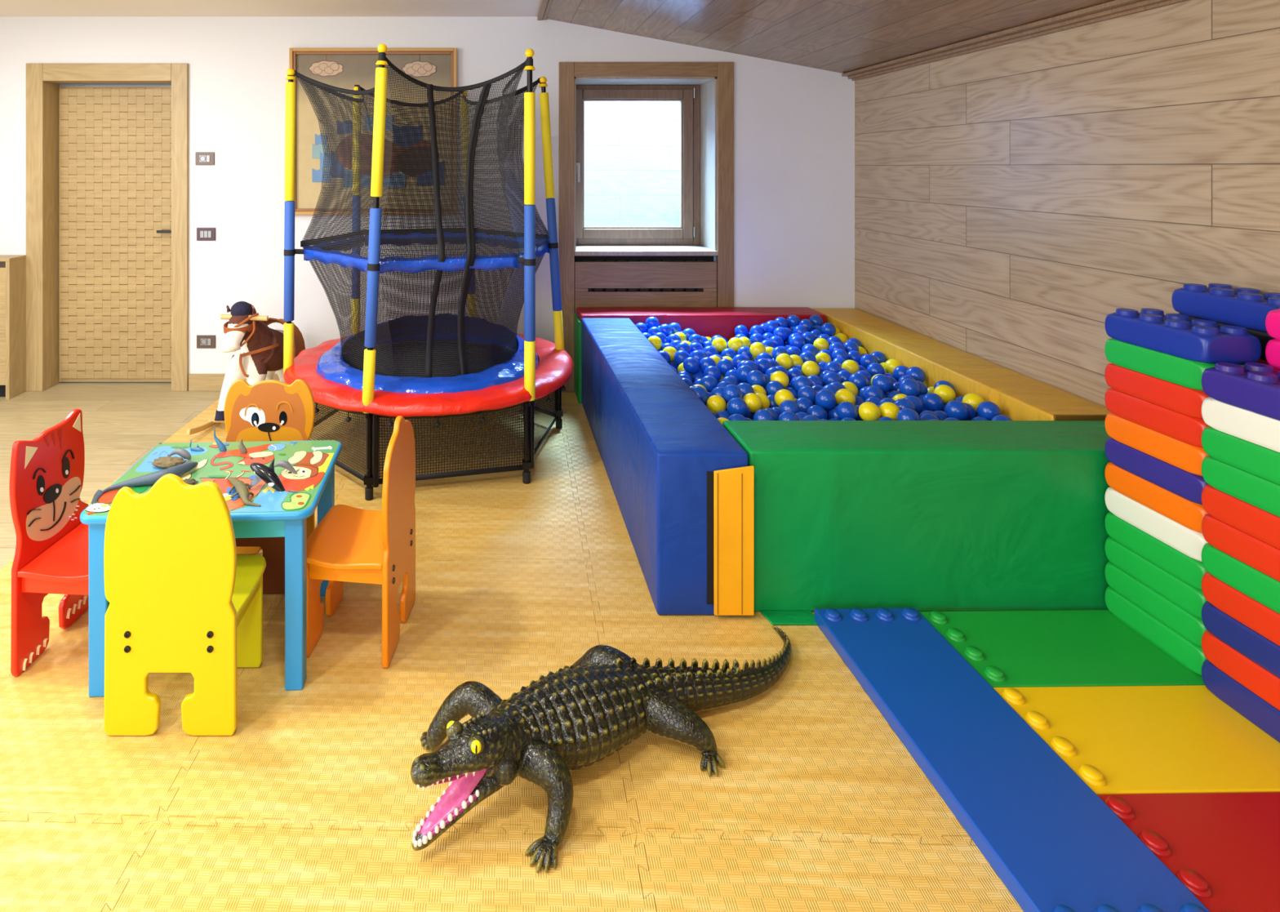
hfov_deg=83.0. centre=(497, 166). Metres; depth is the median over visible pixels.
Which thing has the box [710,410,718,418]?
ball
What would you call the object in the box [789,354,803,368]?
ball
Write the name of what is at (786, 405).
ball
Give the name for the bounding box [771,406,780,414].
ball
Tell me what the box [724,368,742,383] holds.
ball
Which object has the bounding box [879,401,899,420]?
ball
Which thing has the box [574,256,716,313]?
radiator cover
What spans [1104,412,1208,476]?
brick
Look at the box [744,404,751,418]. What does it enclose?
ball
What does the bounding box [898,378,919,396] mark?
ball
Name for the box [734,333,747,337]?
ball
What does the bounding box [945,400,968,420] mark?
ball
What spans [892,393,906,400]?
ball
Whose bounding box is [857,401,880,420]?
ball
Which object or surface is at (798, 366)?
ball
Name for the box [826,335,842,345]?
ball
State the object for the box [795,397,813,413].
ball
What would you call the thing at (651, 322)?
ball
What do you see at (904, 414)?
ball
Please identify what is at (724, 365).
ball
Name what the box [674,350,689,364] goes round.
ball
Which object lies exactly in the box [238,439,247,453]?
seal
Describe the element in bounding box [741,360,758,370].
ball
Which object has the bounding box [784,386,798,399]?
ball
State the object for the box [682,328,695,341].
ball
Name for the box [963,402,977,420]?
ball
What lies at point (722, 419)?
ball
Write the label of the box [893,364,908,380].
ball
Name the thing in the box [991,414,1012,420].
ball
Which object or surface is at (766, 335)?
ball
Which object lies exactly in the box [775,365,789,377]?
ball
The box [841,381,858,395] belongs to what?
ball
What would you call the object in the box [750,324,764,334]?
ball
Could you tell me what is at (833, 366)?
ball
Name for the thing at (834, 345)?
ball
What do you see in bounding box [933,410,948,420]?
ball
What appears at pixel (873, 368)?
ball
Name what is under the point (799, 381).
ball
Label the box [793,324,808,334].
ball
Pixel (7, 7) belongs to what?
ceiling
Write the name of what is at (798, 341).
ball
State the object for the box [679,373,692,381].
ball
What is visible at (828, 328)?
ball
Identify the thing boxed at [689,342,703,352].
ball
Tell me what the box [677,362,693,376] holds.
ball
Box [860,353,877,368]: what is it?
ball
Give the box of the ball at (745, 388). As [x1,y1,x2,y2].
[737,382,754,397]
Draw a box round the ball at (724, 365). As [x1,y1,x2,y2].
[716,358,733,375]
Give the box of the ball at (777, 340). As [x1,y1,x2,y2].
[768,335,783,346]
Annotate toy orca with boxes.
[249,457,297,493]
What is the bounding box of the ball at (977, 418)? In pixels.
[970,416,989,420]
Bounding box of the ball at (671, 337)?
[666,333,680,342]
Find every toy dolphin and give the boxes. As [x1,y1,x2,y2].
[167,447,191,460]
[189,439,204,451]
[274,460,299,474]
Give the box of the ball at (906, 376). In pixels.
[897,374,915,382]
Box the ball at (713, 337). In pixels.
[711,334,724,341]
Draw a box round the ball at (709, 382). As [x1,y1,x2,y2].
[699,375,717,392]
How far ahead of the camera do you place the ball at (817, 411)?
2.91 m
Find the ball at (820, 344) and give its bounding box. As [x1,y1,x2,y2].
[813,337,829,351]
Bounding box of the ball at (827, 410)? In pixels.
[814,401,835,414]
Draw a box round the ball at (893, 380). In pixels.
[887,375,897,383]
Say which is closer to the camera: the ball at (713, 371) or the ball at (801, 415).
the ball at (801, 415)
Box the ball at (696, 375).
[692,372,703,382]
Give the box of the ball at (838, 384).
[829,381,845,389]
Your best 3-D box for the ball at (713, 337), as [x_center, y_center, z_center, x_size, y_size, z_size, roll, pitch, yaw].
[1.308,1.038,4.196,0.081,0.081,0.081,0,0,17]
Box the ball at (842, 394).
[835,388,855,404]
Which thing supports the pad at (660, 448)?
on the foam mat at (606, 532)
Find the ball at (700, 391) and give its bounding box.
[691,386,708,404]
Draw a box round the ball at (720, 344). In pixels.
[711,337,727,351]
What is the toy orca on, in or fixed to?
on the table
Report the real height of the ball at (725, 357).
0.081 m
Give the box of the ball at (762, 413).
[753,408,775,420]
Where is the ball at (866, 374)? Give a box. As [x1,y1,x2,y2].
[856,369,871,381]
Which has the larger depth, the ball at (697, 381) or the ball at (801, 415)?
the ball at (697, 381)
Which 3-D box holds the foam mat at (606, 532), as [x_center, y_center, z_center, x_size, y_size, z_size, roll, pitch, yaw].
[0.878,1.455,3.117,1.080,0.010,1.080,0,0,2]
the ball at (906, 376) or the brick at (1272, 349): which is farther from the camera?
the ball at (906, 376)
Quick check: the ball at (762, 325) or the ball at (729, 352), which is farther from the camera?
the ball at (762, 325)
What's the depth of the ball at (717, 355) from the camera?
3.69 m
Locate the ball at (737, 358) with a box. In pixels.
[732,354,748,368]
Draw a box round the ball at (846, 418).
[840,417,855,420]
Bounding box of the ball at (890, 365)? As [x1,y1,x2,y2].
[884,358,902,374]
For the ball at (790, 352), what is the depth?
3.71 m
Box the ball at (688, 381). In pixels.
[681,377,693,386]
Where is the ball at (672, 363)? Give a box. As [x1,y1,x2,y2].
[669,361,678,373]
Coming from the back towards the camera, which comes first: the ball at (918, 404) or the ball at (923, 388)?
the ball at (923, 388)
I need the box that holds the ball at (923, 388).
[915,380,928,395]
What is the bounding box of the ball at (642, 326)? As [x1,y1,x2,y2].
[635,322,648,333]
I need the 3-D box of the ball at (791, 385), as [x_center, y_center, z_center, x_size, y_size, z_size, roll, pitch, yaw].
[1.399,1.018,3.277,0.081,0.081,0.081,0,0,25]
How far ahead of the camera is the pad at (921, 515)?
2.30 m
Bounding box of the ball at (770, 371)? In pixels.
[764,366,781,377]
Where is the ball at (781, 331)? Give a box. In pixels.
[773,326,788,340]
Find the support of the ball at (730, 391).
on the balls at (754, 360)
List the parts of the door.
handle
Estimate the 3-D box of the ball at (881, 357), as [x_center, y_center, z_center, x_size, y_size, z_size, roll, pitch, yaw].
[1.992,1.006,3.700,0.081,0.081,0.081,0,0,43]
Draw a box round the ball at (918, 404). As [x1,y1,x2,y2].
[903,395,923,414]
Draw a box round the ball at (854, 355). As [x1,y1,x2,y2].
[847,350,862,364]
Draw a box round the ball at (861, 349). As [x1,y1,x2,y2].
[858,346,866,354]
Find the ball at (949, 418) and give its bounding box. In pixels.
[943,417,959,420]
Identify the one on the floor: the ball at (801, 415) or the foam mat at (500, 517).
the foam mat at (500, 517)
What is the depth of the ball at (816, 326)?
4.20 m
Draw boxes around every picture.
[84,440,338,515]
[288,48,457,214]
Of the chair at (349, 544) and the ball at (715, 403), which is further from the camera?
the ball at (715, 403)
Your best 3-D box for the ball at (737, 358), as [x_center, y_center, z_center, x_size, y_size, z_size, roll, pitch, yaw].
[1.246,1.000,3.619,0.081,0.081,0.081,0,0,29]
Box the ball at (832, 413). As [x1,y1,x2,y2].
[827,406,840,419]
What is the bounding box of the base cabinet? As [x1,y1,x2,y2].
[0,254,26,399]
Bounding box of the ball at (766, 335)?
[762,332,773,339]
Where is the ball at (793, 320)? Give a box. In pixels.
[786,315,800,327]
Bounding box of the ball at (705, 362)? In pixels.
[699,356,715,372]
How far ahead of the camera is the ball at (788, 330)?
4.15 m
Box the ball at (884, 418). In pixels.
[877,416,894,420]
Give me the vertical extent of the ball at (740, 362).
0.081 m
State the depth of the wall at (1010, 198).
2.87 m
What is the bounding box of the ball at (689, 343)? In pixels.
[681,340,691,345]
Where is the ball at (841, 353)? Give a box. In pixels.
[831,348,848,359]
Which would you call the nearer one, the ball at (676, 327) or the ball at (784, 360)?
the ball at (784, 360)
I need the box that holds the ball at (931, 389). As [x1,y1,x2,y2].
[927,386,933,393]
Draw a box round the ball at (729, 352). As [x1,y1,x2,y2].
[721,347,736,359]
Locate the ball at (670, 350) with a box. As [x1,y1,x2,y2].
[662,346,676,361]
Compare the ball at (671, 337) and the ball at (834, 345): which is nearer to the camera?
the ball at (834, 345)
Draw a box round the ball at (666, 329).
[658,324,672,336]
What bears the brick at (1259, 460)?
on the brick at (1264, 494)
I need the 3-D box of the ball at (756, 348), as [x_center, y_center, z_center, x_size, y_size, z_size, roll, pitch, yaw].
[1.381,0.969,3.745,0.081,0.081,0.081,0,0,28]
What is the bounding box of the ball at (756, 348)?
[750,342,765,357]
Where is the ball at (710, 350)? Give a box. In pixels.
[702,345,717,356]
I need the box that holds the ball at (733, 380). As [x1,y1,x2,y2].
[720,375,738,385]
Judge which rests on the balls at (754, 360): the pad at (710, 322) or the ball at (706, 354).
the ball at (706, 354)
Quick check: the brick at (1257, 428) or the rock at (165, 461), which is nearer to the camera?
the brick at (1257, 428)
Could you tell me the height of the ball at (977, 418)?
0.081 m
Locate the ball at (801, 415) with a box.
[795,411,808,420]
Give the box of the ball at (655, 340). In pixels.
[648,335,662,350]
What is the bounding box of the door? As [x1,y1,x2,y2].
[26,62,188,391]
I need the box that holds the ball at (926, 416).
[920,413,939,420]
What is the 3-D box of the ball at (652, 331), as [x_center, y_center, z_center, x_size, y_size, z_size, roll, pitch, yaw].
[0.921,0.974,4.133,0.081,0.081,0.081,0,0,22]
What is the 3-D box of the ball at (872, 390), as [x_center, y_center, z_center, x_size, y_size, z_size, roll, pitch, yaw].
[1.669,1.011,3.134,0.081,0.081,0.080,0,0,24]
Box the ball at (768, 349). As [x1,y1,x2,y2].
[765,346,773,356]
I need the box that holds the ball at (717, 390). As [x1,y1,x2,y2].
[711,386,727,404]
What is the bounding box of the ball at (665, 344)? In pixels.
[660,342,675,350]
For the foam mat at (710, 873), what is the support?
on the floor
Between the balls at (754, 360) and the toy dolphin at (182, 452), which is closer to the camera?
the toy dolphin at (182, 452)
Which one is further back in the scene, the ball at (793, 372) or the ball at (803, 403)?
the ball at (793, 372)
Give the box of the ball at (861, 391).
[858,386,867,399]
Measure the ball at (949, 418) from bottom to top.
0.081 m
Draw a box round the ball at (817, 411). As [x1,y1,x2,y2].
[806,404,827,418]
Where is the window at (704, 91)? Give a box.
[559,62,733,391]
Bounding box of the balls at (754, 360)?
[647,325,945,420]
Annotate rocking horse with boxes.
[186,301,305,435]
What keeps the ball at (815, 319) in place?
on the balls at (754, 360)
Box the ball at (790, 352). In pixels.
[786,349,796,355]
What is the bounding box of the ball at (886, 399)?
[878,397,895,404]
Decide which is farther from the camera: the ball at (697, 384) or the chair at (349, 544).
the ball at (697, 384)
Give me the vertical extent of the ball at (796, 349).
0.081 m
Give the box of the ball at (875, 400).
[864,396,880,405]
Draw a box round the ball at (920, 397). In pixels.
[916,394,924,408]
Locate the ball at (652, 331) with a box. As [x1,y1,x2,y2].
[648,326,662,336]
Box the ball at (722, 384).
[716,380,732,387]
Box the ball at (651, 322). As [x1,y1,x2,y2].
[645,316,659,328]
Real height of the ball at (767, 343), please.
0.081 m
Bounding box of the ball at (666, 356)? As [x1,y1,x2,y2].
[658,350,670,363]
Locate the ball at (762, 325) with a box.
[759,323,766,333]
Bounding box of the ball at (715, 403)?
[706,395,726,413]
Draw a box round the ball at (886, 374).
[884,373,895,378]
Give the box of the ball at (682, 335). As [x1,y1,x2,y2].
[675,332,686,341]
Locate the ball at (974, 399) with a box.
[962,392,984,412]
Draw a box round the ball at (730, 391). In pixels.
[722,384,742,402]
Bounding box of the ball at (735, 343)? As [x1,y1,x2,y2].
[728,337,743,352]
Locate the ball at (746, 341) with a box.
[739,336,751,347]
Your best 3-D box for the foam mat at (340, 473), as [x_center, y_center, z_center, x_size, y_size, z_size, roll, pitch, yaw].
[-1.237,1.455,3.174,1.070,0.010,1.080,0,0,2]
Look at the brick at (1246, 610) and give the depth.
1.83 m
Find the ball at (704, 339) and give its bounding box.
[701,335,708,342]
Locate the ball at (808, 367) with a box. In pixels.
[801,360,819,376]
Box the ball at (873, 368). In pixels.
[866,362,884,377]
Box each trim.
[537,0,552,20]
[841,0,1188,80]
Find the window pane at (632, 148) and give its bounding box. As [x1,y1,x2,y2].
[584,101,679,226]
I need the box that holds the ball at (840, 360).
[831,356,845,367]
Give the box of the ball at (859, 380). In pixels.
[848,373,867,391]
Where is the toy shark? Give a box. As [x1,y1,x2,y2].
[213,426,226,451]
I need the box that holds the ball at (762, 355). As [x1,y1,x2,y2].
[756,351,773,359]
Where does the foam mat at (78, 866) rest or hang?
on the floor
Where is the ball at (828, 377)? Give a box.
[822,371,841,385]
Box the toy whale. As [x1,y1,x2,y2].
[90,462,198,504]
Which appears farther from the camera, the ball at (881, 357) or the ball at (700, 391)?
the ball at (881, 357)
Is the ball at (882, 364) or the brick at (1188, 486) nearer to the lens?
the brick at (1188, 486)
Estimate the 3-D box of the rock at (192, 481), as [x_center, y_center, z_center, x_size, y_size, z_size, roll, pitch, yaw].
[-0.917,0.939,2.109,0.053,0.017,0.029,0,0,0]
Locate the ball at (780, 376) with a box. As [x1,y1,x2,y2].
[769,370,789,387]
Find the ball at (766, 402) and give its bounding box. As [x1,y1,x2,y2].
[755,392,769,408]
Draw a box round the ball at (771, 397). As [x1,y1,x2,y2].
[767,394,779,408]
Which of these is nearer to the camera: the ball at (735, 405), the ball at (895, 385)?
the ball at (735, 405)
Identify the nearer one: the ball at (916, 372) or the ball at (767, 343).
the ball at (916, 372)
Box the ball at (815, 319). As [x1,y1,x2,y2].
[808,314,822,325]
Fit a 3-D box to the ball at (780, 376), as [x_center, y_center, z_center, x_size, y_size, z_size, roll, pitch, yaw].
[1.290,0.974,3.232,0.081,0.081,0.081,0,0,23]
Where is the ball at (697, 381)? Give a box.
[693,377,701,385]
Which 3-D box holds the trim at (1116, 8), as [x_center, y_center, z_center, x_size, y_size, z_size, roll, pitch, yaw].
[2.292,-0.584,1.060,0.085,0.046,7.120,0,0,0]
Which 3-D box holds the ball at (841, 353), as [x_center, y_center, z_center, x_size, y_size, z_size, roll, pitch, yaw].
[1.804,0.998,3.719,0.081,0.081,0.081,0,0,29]
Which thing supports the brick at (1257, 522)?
on the brick at (1258, 554)
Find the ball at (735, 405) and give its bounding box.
[727,397,747,416]
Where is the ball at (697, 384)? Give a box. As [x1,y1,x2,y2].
[693,383,707,391]
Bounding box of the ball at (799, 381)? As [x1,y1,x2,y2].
[792,375,812,391]
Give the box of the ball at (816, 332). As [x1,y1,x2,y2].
[809,328,822,338]
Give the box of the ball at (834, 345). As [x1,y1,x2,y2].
[828,342,845,353]
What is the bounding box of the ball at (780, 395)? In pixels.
[774,389,795,406]
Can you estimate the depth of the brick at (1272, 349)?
1.91 m
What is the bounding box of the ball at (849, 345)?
[843,340,858,352]
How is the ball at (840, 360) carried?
on the balls at (754, 360)
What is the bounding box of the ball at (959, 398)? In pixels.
[954,395,964,402]
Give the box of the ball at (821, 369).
[817,365,823,376]
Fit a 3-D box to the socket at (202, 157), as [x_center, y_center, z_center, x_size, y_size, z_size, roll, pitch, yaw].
[-1.918,-0.053,4.611,0.042,0.044,0.002,0,0,0]
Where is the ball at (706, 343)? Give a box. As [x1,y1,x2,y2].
[702,340,712,348]
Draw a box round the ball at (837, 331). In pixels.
[833,325,840,335]
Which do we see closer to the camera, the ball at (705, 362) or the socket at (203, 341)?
the ball at (705, 362)
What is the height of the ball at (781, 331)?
0.081 m
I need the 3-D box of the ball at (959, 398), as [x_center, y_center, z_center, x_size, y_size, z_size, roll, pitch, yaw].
[1.992,1.019,3.017,0.081,0.081,0.081,0,0,28]
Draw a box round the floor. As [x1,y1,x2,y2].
[0,382,574,568]
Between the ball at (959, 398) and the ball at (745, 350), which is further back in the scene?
the ball at (745, 350)
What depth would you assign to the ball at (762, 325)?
4.26 m
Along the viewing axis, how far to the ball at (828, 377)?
3.29 m
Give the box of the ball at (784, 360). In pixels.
[775,353,792,369]
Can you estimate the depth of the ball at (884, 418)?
2.78 m
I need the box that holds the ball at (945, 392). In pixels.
[933,384,955,404]
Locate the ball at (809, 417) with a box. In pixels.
[800,414,819,420]
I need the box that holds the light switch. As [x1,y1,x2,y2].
[196,227,215,240]
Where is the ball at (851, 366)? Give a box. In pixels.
[841,360,859,373]
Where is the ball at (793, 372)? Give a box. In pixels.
[787,367,804,382]
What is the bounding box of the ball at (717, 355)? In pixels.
[711,354,723,359]
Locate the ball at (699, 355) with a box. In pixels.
[689,350,705,362]
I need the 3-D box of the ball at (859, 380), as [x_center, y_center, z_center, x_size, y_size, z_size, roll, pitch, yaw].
[1.687,1.004,3.304,0.081,0.081,0.081,0,0,-14]
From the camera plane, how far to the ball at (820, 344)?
3.89 m
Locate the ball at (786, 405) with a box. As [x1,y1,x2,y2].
[778,400,799,413]
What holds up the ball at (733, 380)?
on the balls at (754, 360)
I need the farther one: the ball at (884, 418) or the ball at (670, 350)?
the ball at (670, 350)
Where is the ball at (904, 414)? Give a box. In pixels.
[896,408,920,420]
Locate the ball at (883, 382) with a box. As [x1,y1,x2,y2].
[871,373,892,392]
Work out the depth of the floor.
4.09 m
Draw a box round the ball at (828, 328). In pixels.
[820,322,835,336]
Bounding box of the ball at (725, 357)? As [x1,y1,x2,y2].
[722,355,734,367]
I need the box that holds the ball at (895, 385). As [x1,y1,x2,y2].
[889,382,901,392]
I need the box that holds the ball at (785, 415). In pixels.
[777,411,799,420]
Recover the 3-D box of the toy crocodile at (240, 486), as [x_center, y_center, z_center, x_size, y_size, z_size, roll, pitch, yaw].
[-0.743,0.934,2.050,0.064,0.027,0.227,0,0,-31]
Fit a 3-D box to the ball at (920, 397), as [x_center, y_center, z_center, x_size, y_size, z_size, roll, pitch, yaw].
[1.867,1.040,3.098,0.081,0.081,0.081,0,0,26]
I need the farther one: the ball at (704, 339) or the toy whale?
the ball at (704, 339)
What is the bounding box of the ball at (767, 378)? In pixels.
[762,373,770,388]
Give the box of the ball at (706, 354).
[698,349,708,356]
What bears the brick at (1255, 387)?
on the brick at (1257, 428)
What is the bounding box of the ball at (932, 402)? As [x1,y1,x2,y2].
[921,392,943,411]
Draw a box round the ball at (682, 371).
[677,370,693,380]
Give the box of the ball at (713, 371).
[703,365,720,381]
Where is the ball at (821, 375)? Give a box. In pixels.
[818,370,831,386]
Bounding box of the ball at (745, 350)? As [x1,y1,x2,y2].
[737,346,752,359]
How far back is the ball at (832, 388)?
3.12 m
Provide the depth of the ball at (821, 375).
3.39 m
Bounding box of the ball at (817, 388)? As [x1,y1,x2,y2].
[812,384,822,392]
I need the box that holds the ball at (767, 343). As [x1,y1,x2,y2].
[760,339,775,347]
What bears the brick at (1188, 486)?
on the brick at (1190, 514)
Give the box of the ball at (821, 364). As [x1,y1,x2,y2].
[817,361,826,370]
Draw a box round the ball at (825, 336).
[817,333,830,340]
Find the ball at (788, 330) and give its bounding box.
[783,327,792,341]
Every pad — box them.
[573,306,826,403]
[581,317,747,614]
[713,420,1111,625]
[813,308,1110,420]
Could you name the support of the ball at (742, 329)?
on the balls at (754, 360)
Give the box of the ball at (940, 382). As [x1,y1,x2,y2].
[933,380,955,391]
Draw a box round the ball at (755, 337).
[750,333,764,343]
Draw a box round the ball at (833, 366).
[824,361,842,373]
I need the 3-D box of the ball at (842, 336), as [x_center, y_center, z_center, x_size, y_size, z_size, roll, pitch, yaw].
[1.992,1.005,4.106,0.081,0.081,0.081,0,0,30]
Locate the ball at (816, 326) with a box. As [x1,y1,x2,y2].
[813,324,821,331]
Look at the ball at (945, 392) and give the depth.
3.05 m
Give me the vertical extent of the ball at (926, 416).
0.081 m
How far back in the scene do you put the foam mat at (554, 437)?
3.89 m
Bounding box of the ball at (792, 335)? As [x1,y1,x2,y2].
[788,333,803,342]
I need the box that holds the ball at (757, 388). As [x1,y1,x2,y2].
[751,384,766,395]
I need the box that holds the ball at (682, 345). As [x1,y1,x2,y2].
[675,342,691,353]
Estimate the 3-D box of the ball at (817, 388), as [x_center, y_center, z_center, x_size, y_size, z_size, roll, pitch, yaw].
[1.462,1.035,3.224,0.081,0.081,0.081,0,0,24]
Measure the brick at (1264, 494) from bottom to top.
0.094 m
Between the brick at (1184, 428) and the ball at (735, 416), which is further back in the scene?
the ball at (735, 416)
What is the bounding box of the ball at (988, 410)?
[977,400,1001,420]
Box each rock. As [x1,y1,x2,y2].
[151,456,186,467]
[182,478,198,484]
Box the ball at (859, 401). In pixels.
[854,395,863,405]
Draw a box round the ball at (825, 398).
[815,389,836,408]
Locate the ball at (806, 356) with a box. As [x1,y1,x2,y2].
[799,351,816,363]
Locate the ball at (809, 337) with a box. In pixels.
[801,331,816,344]
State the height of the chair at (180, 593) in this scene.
0.662 m
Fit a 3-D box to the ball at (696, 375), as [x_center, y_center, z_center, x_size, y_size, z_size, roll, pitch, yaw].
[1.002,1.058,3.502,0.081,0.081,0.081,0,0,28]
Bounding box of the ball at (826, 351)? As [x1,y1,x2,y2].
[818,349,832,360]
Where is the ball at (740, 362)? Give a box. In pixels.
[737,360,746,368]
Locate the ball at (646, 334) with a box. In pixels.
[642,332,651,339]
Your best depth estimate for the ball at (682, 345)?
3.78 m
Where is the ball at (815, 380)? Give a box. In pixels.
[807,374,823,386]
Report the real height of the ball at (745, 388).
0.081 m
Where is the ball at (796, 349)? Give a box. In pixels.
[786,346,801,355]
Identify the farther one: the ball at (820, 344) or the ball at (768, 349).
the ball at (820, 344)
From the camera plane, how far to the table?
1.99 m
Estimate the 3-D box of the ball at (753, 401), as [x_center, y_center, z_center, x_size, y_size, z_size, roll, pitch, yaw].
[1.075,0.995,2.981,0.081,0.081,0.081,0,0,22]
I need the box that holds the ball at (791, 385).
[789,377,795,388]
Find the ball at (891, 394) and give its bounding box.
[885,390,901,398]
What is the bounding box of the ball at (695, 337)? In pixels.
[688,333,703,345]
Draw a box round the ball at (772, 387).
[765,380,784,395]
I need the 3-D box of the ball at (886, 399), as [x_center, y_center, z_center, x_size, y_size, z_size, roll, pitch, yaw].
[1.651,1.015,2.981,0.081,0.081,0.081,0,0,41]
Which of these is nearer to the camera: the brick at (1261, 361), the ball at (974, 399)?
the brick at (1261, 361)
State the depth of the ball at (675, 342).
3.89 m
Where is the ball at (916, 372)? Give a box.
[906,366,925,382]
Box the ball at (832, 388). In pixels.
[822,384,839,395]
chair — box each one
[8,408,88,676]
[103,473,266,735]
[224,378,315,593]
[306,415,415,667]
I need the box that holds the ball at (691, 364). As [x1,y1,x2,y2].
[683,356,699,373]
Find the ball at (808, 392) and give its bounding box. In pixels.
[797,385,817,403]
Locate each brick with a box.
[1104,307,1262,364]
[1104,337,1244,391]
[1104,362,1208,419]
[1104,387,1208,448]
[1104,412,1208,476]
[1104,437,1208,505]
[1104,462,1208,533]
[1104,486,1208,561]
[1104,511,1207,590]
[1104,536,1207,618]
[1104,560,1206,647]
[1104,586,1206,675]
[1171,283,1279,332]
[1178,312,1275,359]
[1201,362,1279,420]
[1201,396,1279,452]
[1201,426,1279,484]
[1201,455,1279,516]
[1201,484,1279,549]
[1201,513,1279,581]
[1201,542,1279,613]
[1201,571,1279,645]
[1201,600,1279,678]
[1201,629,1279,711]
[1201,658,1279,742]
[1257,358,1275,368]
[1265,308,1279,340]
[1265,338,1279,369]
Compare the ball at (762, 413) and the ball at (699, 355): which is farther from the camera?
the ball at (699, 355)
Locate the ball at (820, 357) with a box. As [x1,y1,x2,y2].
[815,351,831,363]
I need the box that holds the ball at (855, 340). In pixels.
[846,337,862,346]
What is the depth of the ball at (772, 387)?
3.15 m
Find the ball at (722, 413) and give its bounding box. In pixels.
[715,409,730,418]
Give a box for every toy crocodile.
[226,476,260,506]
[410,625,791,872]
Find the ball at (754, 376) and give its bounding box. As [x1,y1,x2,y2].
[746,369,765,386]
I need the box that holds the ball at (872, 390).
[863,385,884,399]
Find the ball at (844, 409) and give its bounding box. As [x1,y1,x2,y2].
[835,401,857,419]
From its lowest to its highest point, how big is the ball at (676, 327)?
0.081 m
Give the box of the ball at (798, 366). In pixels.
[791,364,805,376]
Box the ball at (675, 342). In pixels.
[670,339,681,348]
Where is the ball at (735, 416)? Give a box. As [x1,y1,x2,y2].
[728,413,746,420]
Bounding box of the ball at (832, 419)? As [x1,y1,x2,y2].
[828,417,840,420]
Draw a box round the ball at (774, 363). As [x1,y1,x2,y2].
[768,359,779,366]
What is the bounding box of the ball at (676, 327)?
[669,322,681,333]
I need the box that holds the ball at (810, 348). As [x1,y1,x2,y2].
[801,344,818,355]
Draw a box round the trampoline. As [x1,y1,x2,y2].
[283,43,573,500]
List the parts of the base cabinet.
grip rail, door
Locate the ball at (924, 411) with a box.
[919,410,941,420]
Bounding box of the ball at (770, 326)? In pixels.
[764,320,778,333]
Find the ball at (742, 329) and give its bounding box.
[734,324,748,336]
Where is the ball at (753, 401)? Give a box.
[742,392,762,413]
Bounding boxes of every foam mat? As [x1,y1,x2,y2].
[0,555,283,824]
[0,812,156,911]
[85,441,364,555]
[102,816,656,911]
[156,557,639,836]
[163,398,380,445]
[315,444,589,562]
[362,392,568,447]
[561,392,596,448]
[565,446,639,563]
[586,560,976,845]
[635,828,1023,911]
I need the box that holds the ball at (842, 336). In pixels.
[834,333,848,342]
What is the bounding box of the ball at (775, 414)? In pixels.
[764,407,779,420]
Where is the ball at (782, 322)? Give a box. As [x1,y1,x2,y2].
[774,316,788,327]
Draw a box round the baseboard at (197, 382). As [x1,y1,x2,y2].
[188,373,279,391]
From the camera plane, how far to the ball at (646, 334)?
4.07 m
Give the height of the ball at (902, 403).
0.081 m
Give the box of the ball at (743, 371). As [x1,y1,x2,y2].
[736,364,753,382]
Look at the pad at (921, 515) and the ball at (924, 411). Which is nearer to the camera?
the pad at (921, 515)
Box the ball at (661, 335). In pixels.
[653,332,666,343]
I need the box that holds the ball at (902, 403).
[893,398,915,411]
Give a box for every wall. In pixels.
[0,16,854,373]
[854,0,1279,407]
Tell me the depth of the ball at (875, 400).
3.05 m
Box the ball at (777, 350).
[771,346,788,359]
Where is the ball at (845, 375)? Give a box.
[837,369,851,382]
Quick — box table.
[80,440,342,697]
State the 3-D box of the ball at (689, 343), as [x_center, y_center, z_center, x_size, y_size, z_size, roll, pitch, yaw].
[1.056,1.014,3.962,0.081,0.081,0.081,0,0,23]
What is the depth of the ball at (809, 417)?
2.75 m
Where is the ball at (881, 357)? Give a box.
[871,351,886,364]
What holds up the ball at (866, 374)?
on the balls at (754, 360)
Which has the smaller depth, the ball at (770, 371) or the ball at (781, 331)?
the ball at (770, 371)
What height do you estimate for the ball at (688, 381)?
0.081 m
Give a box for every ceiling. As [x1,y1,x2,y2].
[0,0,542,16]
[546,0,1114,73]
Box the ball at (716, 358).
[709,355,720,366]
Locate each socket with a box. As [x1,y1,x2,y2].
[195,151,214,164]
[196,334,215,347]
[199,155,205,161]
[200,338,207,345]
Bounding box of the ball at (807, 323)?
[798,319,813,332]
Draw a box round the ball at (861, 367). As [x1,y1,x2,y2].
[858,364,866,371]
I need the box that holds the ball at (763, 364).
[755,358,771,373]
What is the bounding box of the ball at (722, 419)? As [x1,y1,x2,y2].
[717,417,728,424]
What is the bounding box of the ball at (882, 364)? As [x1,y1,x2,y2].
[880,362,887,373]
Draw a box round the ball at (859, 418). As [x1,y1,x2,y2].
[855,404,862,420]
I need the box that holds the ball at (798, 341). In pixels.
[789,335,804,350]
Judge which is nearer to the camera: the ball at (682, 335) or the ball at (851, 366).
the ball at (851, 366)

